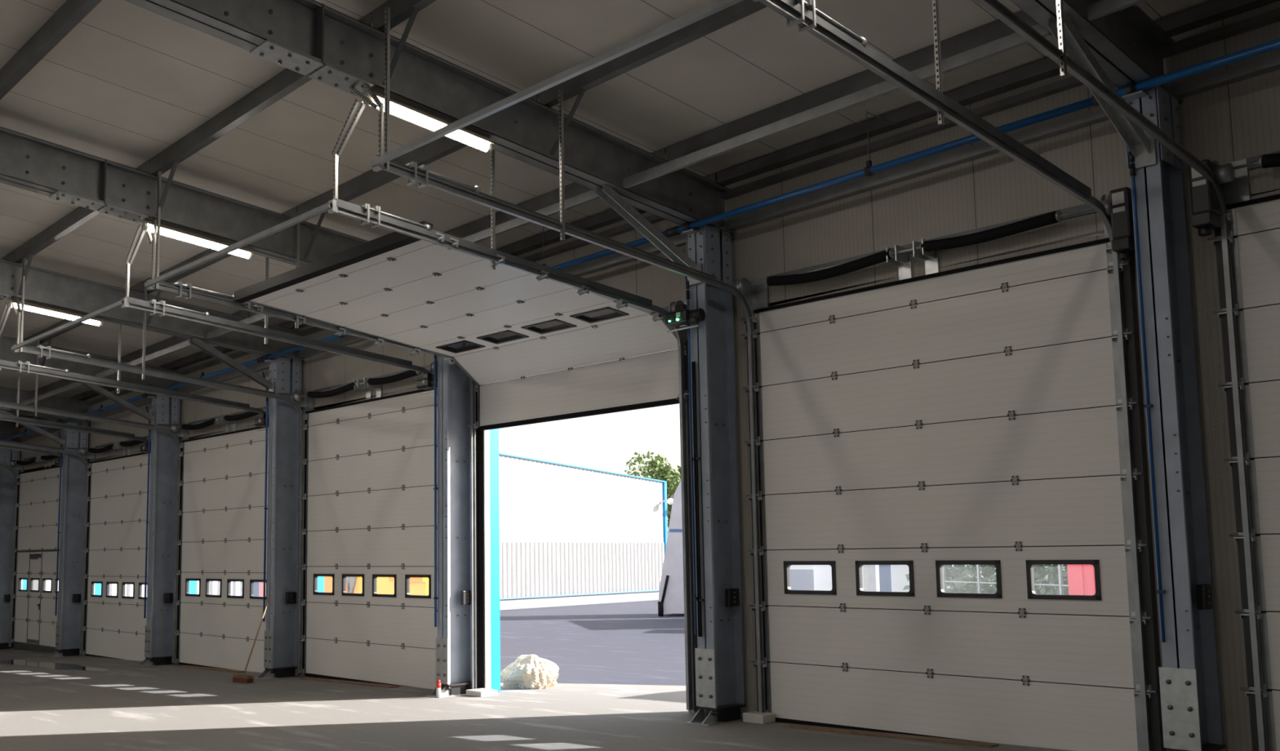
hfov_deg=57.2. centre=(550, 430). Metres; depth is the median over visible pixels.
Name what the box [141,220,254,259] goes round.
lamp
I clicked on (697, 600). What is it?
air hose
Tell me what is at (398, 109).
lamp
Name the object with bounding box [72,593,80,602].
control box
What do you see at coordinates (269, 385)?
knee brace
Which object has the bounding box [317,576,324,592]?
trim
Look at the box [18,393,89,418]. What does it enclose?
flashing
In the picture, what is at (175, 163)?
brace
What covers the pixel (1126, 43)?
rafter
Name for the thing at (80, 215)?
purlin
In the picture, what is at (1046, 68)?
ceiling beam
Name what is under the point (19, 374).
hanger
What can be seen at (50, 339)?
brace
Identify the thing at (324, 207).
bar
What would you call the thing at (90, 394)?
flashing
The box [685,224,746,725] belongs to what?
steel column
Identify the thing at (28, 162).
rafter
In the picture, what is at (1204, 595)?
control box
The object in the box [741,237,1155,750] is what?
door
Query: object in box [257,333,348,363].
pipe
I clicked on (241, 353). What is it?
rail
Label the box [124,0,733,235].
rafter
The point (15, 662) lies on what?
puddle
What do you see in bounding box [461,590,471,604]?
control box
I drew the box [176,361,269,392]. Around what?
wall girt
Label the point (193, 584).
trim
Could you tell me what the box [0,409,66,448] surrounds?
knee brace
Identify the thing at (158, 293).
brace
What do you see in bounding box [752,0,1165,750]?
door track
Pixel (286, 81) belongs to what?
purlin
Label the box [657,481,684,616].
trailer
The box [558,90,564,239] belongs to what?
hanger
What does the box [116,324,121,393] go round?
hanger
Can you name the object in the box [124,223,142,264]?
hanger
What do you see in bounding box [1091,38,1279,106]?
pipe
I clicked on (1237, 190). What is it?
shaft
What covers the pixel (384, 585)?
truck
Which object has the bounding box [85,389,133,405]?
rail
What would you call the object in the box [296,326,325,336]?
rail
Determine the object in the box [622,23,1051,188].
roof purlin
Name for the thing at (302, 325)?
flashing
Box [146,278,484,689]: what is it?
door track
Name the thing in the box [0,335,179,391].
rafter
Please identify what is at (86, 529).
door track
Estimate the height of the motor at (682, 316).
0.290 m
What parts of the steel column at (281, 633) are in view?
foot plate, plate, gusset plate, cap plate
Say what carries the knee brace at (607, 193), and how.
attached to the steel column at (718, 653)
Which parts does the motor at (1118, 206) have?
motor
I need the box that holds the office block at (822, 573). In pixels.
[813,564,981,592]
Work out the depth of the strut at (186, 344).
21.18 m
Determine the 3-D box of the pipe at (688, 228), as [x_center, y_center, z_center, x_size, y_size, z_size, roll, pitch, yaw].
[3.180,-2.792,11.919,0.570,0.727,4.932,5,-8,-42]
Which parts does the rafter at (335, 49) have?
splice plate, stiffener plate, splice plate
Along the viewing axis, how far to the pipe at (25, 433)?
29.98 m
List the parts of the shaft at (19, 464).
backing rail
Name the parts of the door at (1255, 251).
panel, panel, panel, panel, panel, panel, panel, panel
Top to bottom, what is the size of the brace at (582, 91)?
0.545 m
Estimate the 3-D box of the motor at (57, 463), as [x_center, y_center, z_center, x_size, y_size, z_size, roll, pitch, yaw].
[-11.958,0.784,28.544,0.207,0.290,0.500,5,-8,-42]
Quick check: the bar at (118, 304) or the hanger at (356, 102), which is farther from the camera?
the bar at (118, 304)
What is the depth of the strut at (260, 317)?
18.70 m
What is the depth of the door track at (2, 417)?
23.72 m
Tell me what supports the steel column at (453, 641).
on the ground
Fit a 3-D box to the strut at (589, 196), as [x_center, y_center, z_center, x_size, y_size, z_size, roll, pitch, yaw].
[-0.925,-2.350,14.295,0.050,0.190,4.527,5,-8,-42]
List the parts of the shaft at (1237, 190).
backing rail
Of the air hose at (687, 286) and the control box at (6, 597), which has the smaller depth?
the air hose at (687, 286)
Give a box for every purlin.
[0,0,102,99]
[1,249,21,263]
[14,159,151,262]
[23,333,42,343]
[31,385,46,393]
[37,281,142,342]
[46,351,133,392]
[133,309,248,359]
[142,205,297,293]
[150,11,372,175]
[248,311,258,317]
[297,93,538,221]
[372,0,435,31]
[444,147,666,238]
[538,0,766,106]
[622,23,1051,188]
[666,9,1038,161]
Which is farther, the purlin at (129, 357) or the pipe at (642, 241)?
the purlin at (129, 357)
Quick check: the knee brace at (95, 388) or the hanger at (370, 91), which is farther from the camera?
the knee brace at (95, 388)
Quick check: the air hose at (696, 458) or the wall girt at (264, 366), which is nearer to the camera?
the air hose at (696, 458)
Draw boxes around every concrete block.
[466,688,497,697]
[742,711,775,724]
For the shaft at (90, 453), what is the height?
0.445 m
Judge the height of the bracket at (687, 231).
0.015 m
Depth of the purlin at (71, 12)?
11.11 m
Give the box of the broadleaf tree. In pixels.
[624,450,680,526]
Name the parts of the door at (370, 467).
panel, panel, panel, panel, panel, panel, panel, panel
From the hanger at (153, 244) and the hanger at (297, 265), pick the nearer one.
the hanger at (153, 244)
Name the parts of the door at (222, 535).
panel, panel, panel, panel, panel, panel, panel, panel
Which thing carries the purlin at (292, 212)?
attached to the ceiling
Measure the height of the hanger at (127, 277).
0.600 m
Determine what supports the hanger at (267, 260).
attached to the door track at (160, 308)
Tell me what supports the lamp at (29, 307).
attached to the rafter at (42, 287)
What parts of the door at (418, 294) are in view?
panel, panel, panel, panel, panel, panel, panel, panel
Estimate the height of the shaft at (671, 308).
0.445 m
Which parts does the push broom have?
handle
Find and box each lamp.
[6,299,102,326]
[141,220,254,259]
[361,92,495,153]
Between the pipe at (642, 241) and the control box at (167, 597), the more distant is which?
the control box at (167, 597)
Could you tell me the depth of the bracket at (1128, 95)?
9.71 m
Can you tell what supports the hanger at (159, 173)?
hanging from the purlin at (286, 81)
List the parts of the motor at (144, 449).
motor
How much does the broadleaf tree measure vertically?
8.904 m
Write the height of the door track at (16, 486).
5.362 m
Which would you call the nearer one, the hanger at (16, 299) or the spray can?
the spray can
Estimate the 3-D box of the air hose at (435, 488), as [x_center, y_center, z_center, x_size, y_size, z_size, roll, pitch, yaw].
[-1.695,0.605,16.759,0.182,4.377,0.047,-6,-8,39]
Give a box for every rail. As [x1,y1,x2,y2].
[17,417,47,427]
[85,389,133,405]
[176,351,250,374]
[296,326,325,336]
[522,214,665,262]
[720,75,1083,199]
[1159,7,1279,57]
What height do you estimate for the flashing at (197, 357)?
0.229 m
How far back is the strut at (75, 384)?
25.01 m
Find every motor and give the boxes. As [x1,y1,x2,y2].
[54,456,62,468]
[140,441,151,456]
[254,413,268,431]
[416,373,437,394]
[665,303,705,333]
[1100,186,1135,260]
[1188,159,1235,236]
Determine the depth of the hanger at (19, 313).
17.42 m
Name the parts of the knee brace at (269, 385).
brace plate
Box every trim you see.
[21,579,26,590]
[93,583,101,595]
[189,580,196,594]
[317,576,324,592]
[484,382,500,691]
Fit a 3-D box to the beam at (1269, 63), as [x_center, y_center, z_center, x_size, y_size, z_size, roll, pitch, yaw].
[7.521,-3.249,7.639,0.100,0.233,6.657,5,-8,-42]
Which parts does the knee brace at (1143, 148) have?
brace plate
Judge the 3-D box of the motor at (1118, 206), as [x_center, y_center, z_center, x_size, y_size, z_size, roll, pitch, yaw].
[4.896,-1.759,10.069,0.280,0.600,0.280,5,-8,-42]
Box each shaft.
[9,452,62,472]
[79,435,151,463]
[169,404,269,443]
[291,360,437,413]
[662,300,688,339]
[732,194,1111,318]
[1186,150,1279,209]
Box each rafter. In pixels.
[0,126,368,266]
[0,258,303,360]
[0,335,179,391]
[0,386,89,423]
[0,421,19,442]
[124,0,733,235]
[1010,0,1182,104]
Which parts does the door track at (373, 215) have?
rail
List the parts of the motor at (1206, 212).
motor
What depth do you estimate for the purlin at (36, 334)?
23.01 m
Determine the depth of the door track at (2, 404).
23.82 m
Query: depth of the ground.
15.21 m
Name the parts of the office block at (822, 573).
corner post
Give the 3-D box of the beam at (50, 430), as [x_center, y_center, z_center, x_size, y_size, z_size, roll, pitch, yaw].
[-12.930,0.005,30.193,0.100,0.200,4.982,5,-8,-42]
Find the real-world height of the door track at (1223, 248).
5.203 m
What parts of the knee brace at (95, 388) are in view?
brace plate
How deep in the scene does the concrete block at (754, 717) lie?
12.64 m
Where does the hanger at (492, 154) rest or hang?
attached to the door track at (373, 215)
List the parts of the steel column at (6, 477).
gusset plate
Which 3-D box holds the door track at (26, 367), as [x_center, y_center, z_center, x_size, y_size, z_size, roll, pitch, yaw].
[-6.725,1.605,19.439,4.985,5.135,0.150,5,-8,-42]
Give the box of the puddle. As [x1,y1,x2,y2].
[0,659,109,671]
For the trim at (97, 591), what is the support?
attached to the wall
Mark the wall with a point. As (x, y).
(1239, 120)
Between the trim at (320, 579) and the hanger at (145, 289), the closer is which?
the hanger at (145, 289)
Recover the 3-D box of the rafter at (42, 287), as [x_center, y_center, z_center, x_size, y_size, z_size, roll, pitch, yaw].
[-11.033,-2.866,15.205,17.520,2.194,0.300,5,-8,-42]
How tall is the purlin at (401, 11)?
0.297 m
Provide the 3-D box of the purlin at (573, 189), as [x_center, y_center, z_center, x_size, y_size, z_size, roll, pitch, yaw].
[-0.288,-2.823,14.927,0.100,0.296,4.809,5,-8,-42]
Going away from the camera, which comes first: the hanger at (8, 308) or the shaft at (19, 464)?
the hanger at (8, 308)
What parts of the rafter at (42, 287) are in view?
splice plate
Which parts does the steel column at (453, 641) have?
foot plate, plate, tie rod, gusset plate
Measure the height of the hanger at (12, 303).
0.324 m
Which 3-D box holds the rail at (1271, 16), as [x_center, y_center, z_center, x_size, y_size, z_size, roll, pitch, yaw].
[7.516,-3.627,7.679,0.100,0.203,6.656,5,-8,-42]
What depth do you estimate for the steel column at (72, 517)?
27.83 m
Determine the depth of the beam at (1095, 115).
11.80 m
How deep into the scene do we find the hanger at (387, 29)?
10.04 m
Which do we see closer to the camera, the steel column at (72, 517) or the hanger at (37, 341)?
the hanger at (37, 341)
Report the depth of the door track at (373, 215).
13.45 m
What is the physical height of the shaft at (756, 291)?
0.445 m
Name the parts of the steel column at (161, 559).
plate, gusset plate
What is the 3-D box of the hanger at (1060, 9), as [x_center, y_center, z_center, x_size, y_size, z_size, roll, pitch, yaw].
[3.380,-3.099,7.794,0.032,1.524,0.032,5,-8,-42]
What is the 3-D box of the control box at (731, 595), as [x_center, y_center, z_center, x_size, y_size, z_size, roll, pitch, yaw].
[2.033,1.870,13.062,0.180,0.200,0.072,5,-8,-42]
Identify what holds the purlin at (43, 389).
on the rafter at (6, 429)
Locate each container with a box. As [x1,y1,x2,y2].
[253,582,258,596]
[258,582,266,596]
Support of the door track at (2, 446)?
attached to the wall
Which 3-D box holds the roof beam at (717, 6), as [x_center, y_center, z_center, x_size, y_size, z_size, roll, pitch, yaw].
[-0.141,-2.453,8.450,0.045,0.050,4.130,5,-8,-42]
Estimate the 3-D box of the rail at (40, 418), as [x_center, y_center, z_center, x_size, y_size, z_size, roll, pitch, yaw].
[-12.934,-0.372,30.233,0.100,0.170,4.981,5,-8,-42]
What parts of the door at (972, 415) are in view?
panel, panel, panel, panel, panel, panel, panel, panel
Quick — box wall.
[9,0,1279,750]
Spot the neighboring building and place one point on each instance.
(570, 535)
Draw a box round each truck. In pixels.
[324,576,428,595]
[1066,564,1095,595]
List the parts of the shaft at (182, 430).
backing rail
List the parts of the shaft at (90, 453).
backing rail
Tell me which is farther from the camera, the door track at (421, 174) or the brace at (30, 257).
the brace at (30, 257)
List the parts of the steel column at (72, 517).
plate, gusset plate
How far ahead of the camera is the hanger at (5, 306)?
17.94 m
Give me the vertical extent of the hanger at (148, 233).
0.326 m
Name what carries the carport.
on the ground
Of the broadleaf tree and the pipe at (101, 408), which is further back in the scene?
the broadleaf tree
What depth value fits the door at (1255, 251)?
9.37 m
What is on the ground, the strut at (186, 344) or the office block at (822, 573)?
the office block at (822, 573)
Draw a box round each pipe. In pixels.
[0,426,48,440]
[55,395,142,423]
[142,348,257,398]
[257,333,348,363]
[542,226,666,270]
[665,97,1093,237]
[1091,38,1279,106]
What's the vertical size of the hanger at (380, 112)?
0.600 m
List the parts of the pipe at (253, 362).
drop rod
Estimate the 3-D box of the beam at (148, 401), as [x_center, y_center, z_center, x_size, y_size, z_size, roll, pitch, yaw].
[-9.556,-0.531,26.472,0.100,0.202,5.082,5,-8,-42]
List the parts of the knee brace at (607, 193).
brace plate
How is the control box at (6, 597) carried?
attached to the steel column at (6, 477)
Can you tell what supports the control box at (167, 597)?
attached to the steel column at (161, 559)
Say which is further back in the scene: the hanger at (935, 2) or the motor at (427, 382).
the motor at (427, 382)
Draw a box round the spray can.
[435,680,440,697]
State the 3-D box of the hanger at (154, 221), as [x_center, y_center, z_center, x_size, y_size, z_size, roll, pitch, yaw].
[-4.723,-2.366,13.942,0.032,0.314,0.066,5,-8,-42]
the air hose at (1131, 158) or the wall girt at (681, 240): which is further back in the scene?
the wall girt at (681, 240)
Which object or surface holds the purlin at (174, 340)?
attached to the ceiling
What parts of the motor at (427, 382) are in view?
motor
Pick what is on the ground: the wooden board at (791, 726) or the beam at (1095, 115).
the wooden board at (791, 726)
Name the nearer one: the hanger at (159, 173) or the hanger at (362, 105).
the hanger at (362, 105)
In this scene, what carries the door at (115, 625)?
in the wall
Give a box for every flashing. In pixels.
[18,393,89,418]
[83,361,179,398]
[173,320,301,368]
[293,321,308,327]
[496,173,724,256]
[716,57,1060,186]
[1154,0,1279,36]
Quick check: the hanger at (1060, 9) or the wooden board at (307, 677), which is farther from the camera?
the wooden board at (307, 677)
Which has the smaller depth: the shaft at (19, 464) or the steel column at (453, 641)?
the steel column at (453, 641)
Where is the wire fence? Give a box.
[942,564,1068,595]
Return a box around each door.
[10,466,62,653]
[79,452,151,661]
[171,426,268,672]
[233,220,688,431]
[295,388,437,688]
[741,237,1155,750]
[1207,193,1279,750]
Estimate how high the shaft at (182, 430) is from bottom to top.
0.445 m
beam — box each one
[16,427,62,442]
[84,397,151,422]
[370,0,742,167]
[721,106,1109,231]
[1166,52,1279,97]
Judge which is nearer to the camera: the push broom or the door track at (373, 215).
the door track at (373, 215)
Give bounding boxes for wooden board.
[178,665,244,672]
[299,676,399,688]
[782,724,999,747]
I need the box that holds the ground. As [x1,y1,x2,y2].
[0,569,1072,750]
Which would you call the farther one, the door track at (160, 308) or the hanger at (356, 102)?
the door track at (160, 308)
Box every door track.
[0,360,268,417]
[0,400,184,662]
[0,413,151,445]
[0,440,90,653]
[0,444,62,457]
[0,462,20,648]
[13,343,308,675]
[121,296,437,395]
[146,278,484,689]
[328,197,698,712]
[373,155,770,713]
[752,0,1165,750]
[974,0,1272,750]
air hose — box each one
[55,431,62,615]
[143,405,151,617]
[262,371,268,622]
[433,355,438,626]
[684,275,697,635]
[691,361,700,636]
[693,361,703,636]
[1123,140,1165,642]
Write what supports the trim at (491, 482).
attached to the wall
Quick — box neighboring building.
[32,453,667,609]
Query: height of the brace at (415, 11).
0.545 m
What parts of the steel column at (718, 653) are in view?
gusset plate, plate, foot plate, tie rod, cap plate, gusset plate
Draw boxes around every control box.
[4,594,10,602]
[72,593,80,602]
[163,593,173,603]
[285,591,296,604]
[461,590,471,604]
[724,588,739,606]
[1195,584,1213,609]
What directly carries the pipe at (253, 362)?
attached to the steel column at (161, 559)
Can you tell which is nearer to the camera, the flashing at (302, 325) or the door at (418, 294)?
the door at (418, 294)
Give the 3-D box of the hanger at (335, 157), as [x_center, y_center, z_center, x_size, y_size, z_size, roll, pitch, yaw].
[-2.002,-2.318,10.866,0.032,0.600,0.032,5,-8,-42]
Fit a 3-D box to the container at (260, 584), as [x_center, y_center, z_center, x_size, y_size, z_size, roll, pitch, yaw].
[-6.201,4.672,33.920,2.440,2.600,5.020,5,-8,-42]
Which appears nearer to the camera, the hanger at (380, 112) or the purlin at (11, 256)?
the hanger at (380, 112)
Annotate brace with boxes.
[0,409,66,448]
[17,253,33,295]
[40,337,52,366]
[78,382,155,425]
[146,289,161,324]
[155,161,177,215]
[188,337,275,391]
[303,211,325,258]
[382,7,418,84]
[550,88,585,155]
[594,184,702,285]
[1046,13,1156,168]
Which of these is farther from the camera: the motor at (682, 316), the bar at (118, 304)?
the bar at (118, 304)
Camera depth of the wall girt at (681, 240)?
14.99 m
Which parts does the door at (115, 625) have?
panel, panel, panel, panel, panel, panel, panel, panel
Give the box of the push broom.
[232,594,271,683]
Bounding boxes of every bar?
[11,300,124,350]
[144,202,332,287]
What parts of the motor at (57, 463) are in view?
motor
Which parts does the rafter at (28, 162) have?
splice plate, stiffener plate, splice plate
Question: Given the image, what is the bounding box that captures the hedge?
[902,564,1068,595]
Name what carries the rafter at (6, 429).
on the steel column at (6, 477)
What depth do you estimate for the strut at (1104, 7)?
8.69 m
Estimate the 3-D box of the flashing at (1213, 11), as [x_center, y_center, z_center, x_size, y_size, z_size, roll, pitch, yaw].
[7.494,-3.828,7.683,0.150,0.263,6.658,5,-8,-42]
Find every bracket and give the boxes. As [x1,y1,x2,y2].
[682,228,699,234]
[1122,90,1147,101]
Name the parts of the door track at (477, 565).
rail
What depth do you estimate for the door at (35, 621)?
30.32 m
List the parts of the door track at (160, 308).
rail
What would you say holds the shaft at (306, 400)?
attached to the wall
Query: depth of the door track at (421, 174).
12.72 m
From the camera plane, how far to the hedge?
32.22 m
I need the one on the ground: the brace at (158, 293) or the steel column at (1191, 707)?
the steel column at (1191, 707)
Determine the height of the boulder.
0.490 m
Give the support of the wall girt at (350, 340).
attached to the rafter at (42, 287)
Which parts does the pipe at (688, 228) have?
drop rod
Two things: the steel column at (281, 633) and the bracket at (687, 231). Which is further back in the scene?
the steel column at (281, 633)
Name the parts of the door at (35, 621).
kick plate, panel, wicket frame, panel, panel, panel, panel, panel, panel, panel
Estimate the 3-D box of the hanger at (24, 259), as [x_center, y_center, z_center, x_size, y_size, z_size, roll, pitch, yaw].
[-7.892,-1.874,17.452,0.032,1.427,0.032,5,-8,-42]
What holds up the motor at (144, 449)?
attached to the door track at (2, 417)
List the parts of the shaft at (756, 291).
backing rail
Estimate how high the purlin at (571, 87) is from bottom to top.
0.297 m
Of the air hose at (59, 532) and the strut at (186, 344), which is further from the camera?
the air hose at (59, 532)
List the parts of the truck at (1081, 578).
corner post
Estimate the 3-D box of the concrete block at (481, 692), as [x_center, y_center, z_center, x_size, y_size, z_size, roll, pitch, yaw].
[-0.961,3.655,16.271,0.300,0.075,0.340,5,-8,-42]
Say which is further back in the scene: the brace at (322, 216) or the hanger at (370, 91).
the brace at (322, 216)
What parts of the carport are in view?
post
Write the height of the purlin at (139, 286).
0.299 m
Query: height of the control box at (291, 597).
0.200 m
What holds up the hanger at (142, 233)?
attached to the rafter at (28, 162)
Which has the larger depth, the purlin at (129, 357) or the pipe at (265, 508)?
the purlin at (129, 357)
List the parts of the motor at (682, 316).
motor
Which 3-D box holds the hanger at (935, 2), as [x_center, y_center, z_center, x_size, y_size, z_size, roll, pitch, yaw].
[2.786,-2.977,8.446,0.032,1.580,0.032,5,-8,-42]
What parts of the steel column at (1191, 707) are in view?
gusset plate, cap plate, gusset plate, plate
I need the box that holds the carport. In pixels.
[879,564,960,591]
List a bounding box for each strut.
[9,381,83,410]
[93,339,193,377]
[206,313,271,339]
[462,190,600,243]
[1086,0,1146,20]
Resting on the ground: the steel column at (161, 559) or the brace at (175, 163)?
the steel column at (161, 559)
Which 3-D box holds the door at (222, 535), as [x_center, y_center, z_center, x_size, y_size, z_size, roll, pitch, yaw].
[-6.297,2.325,22.524,0.143,4.585,4.250,5,-8,-42]
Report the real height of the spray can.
0.235 m
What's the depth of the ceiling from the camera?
12.29 m
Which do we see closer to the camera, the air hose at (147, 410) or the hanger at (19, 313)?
the hanger at (19, 313)
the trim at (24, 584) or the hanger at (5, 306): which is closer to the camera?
the hanger at (5, 306)
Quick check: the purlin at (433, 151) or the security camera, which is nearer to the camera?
the purlin at (433, 151)
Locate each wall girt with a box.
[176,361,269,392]
[296,335,367,358]
[563,233,686,276]
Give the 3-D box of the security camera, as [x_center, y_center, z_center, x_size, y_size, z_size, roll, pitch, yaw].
[6.231,3.767,59.393,1.040,0.620,0.586,5,-8,-42]
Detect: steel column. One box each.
[0,448,19,649]
[47,421,89,657]
[135,395,180,666]
[253,356,303,679]
[425,342,471,697]
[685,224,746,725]
[1122,84,1226,750]
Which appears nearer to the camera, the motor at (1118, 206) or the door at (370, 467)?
the motor at (1118, 206)
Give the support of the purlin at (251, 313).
attached to the ceiling
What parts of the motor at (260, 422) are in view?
motor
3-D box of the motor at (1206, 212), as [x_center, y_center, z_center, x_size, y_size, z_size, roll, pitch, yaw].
[5.402,-1.897,9.516,0.280,0.600,0.280,5,-8,-42]
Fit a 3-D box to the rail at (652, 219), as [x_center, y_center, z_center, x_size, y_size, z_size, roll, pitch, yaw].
[0.408,-2.496,15.518,0.100,0.166,4.806,5,-8,-42]
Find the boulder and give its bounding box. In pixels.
[500,654,559,688]
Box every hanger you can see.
[0,301,7,327]
[0,306,11,333]
[9,298,17,316]
[15,297,21,315]
[16,312,20,351]
[16,373,20,426]
[19,257,26,351]
[34,340,39,416]
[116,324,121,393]
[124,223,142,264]
[125,262,129,307]
[128,230,145,265]
[142,288,146,379]
[146,230,152,244]
[151,240,155,289]
[152,218,156,239]
[155,171,161,288]
[264,257,269,343]
[295,215,299,328]
[331,98,359,155]
[333,152,337,212]
[337,102,365,156]
[349,86,378,109]
[362,82,384,107]
[377,102,383,170]
[384,6,390,169]
[490,149,495,269]
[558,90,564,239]
[932,0,944,124]
[1055,0,1067,75]
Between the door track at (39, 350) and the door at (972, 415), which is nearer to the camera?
the door at (972, 415)
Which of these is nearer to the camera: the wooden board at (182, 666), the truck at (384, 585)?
the wooden board at (182, 666)
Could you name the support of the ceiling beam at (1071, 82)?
attached to the wall
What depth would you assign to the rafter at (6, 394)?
27.71 m
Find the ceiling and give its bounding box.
[0,0,1211,421]
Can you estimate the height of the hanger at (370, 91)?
0.339 m
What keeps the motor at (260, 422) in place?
attached to the door track at (26, 367)
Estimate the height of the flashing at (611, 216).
0.226 m
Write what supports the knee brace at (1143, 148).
attached to the steel column at (1191, 707)
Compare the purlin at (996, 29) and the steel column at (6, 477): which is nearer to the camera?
the purlin at (996, 29)
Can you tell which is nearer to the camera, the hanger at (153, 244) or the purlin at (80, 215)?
the hanger at (153, 244)
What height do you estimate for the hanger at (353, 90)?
0.344 m
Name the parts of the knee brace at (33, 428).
brace plate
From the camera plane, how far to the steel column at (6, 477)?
31.59 m
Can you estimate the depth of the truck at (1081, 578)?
16.15 m
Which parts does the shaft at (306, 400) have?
backing rail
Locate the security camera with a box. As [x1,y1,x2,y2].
[662,497,672,504]
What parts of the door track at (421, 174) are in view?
rail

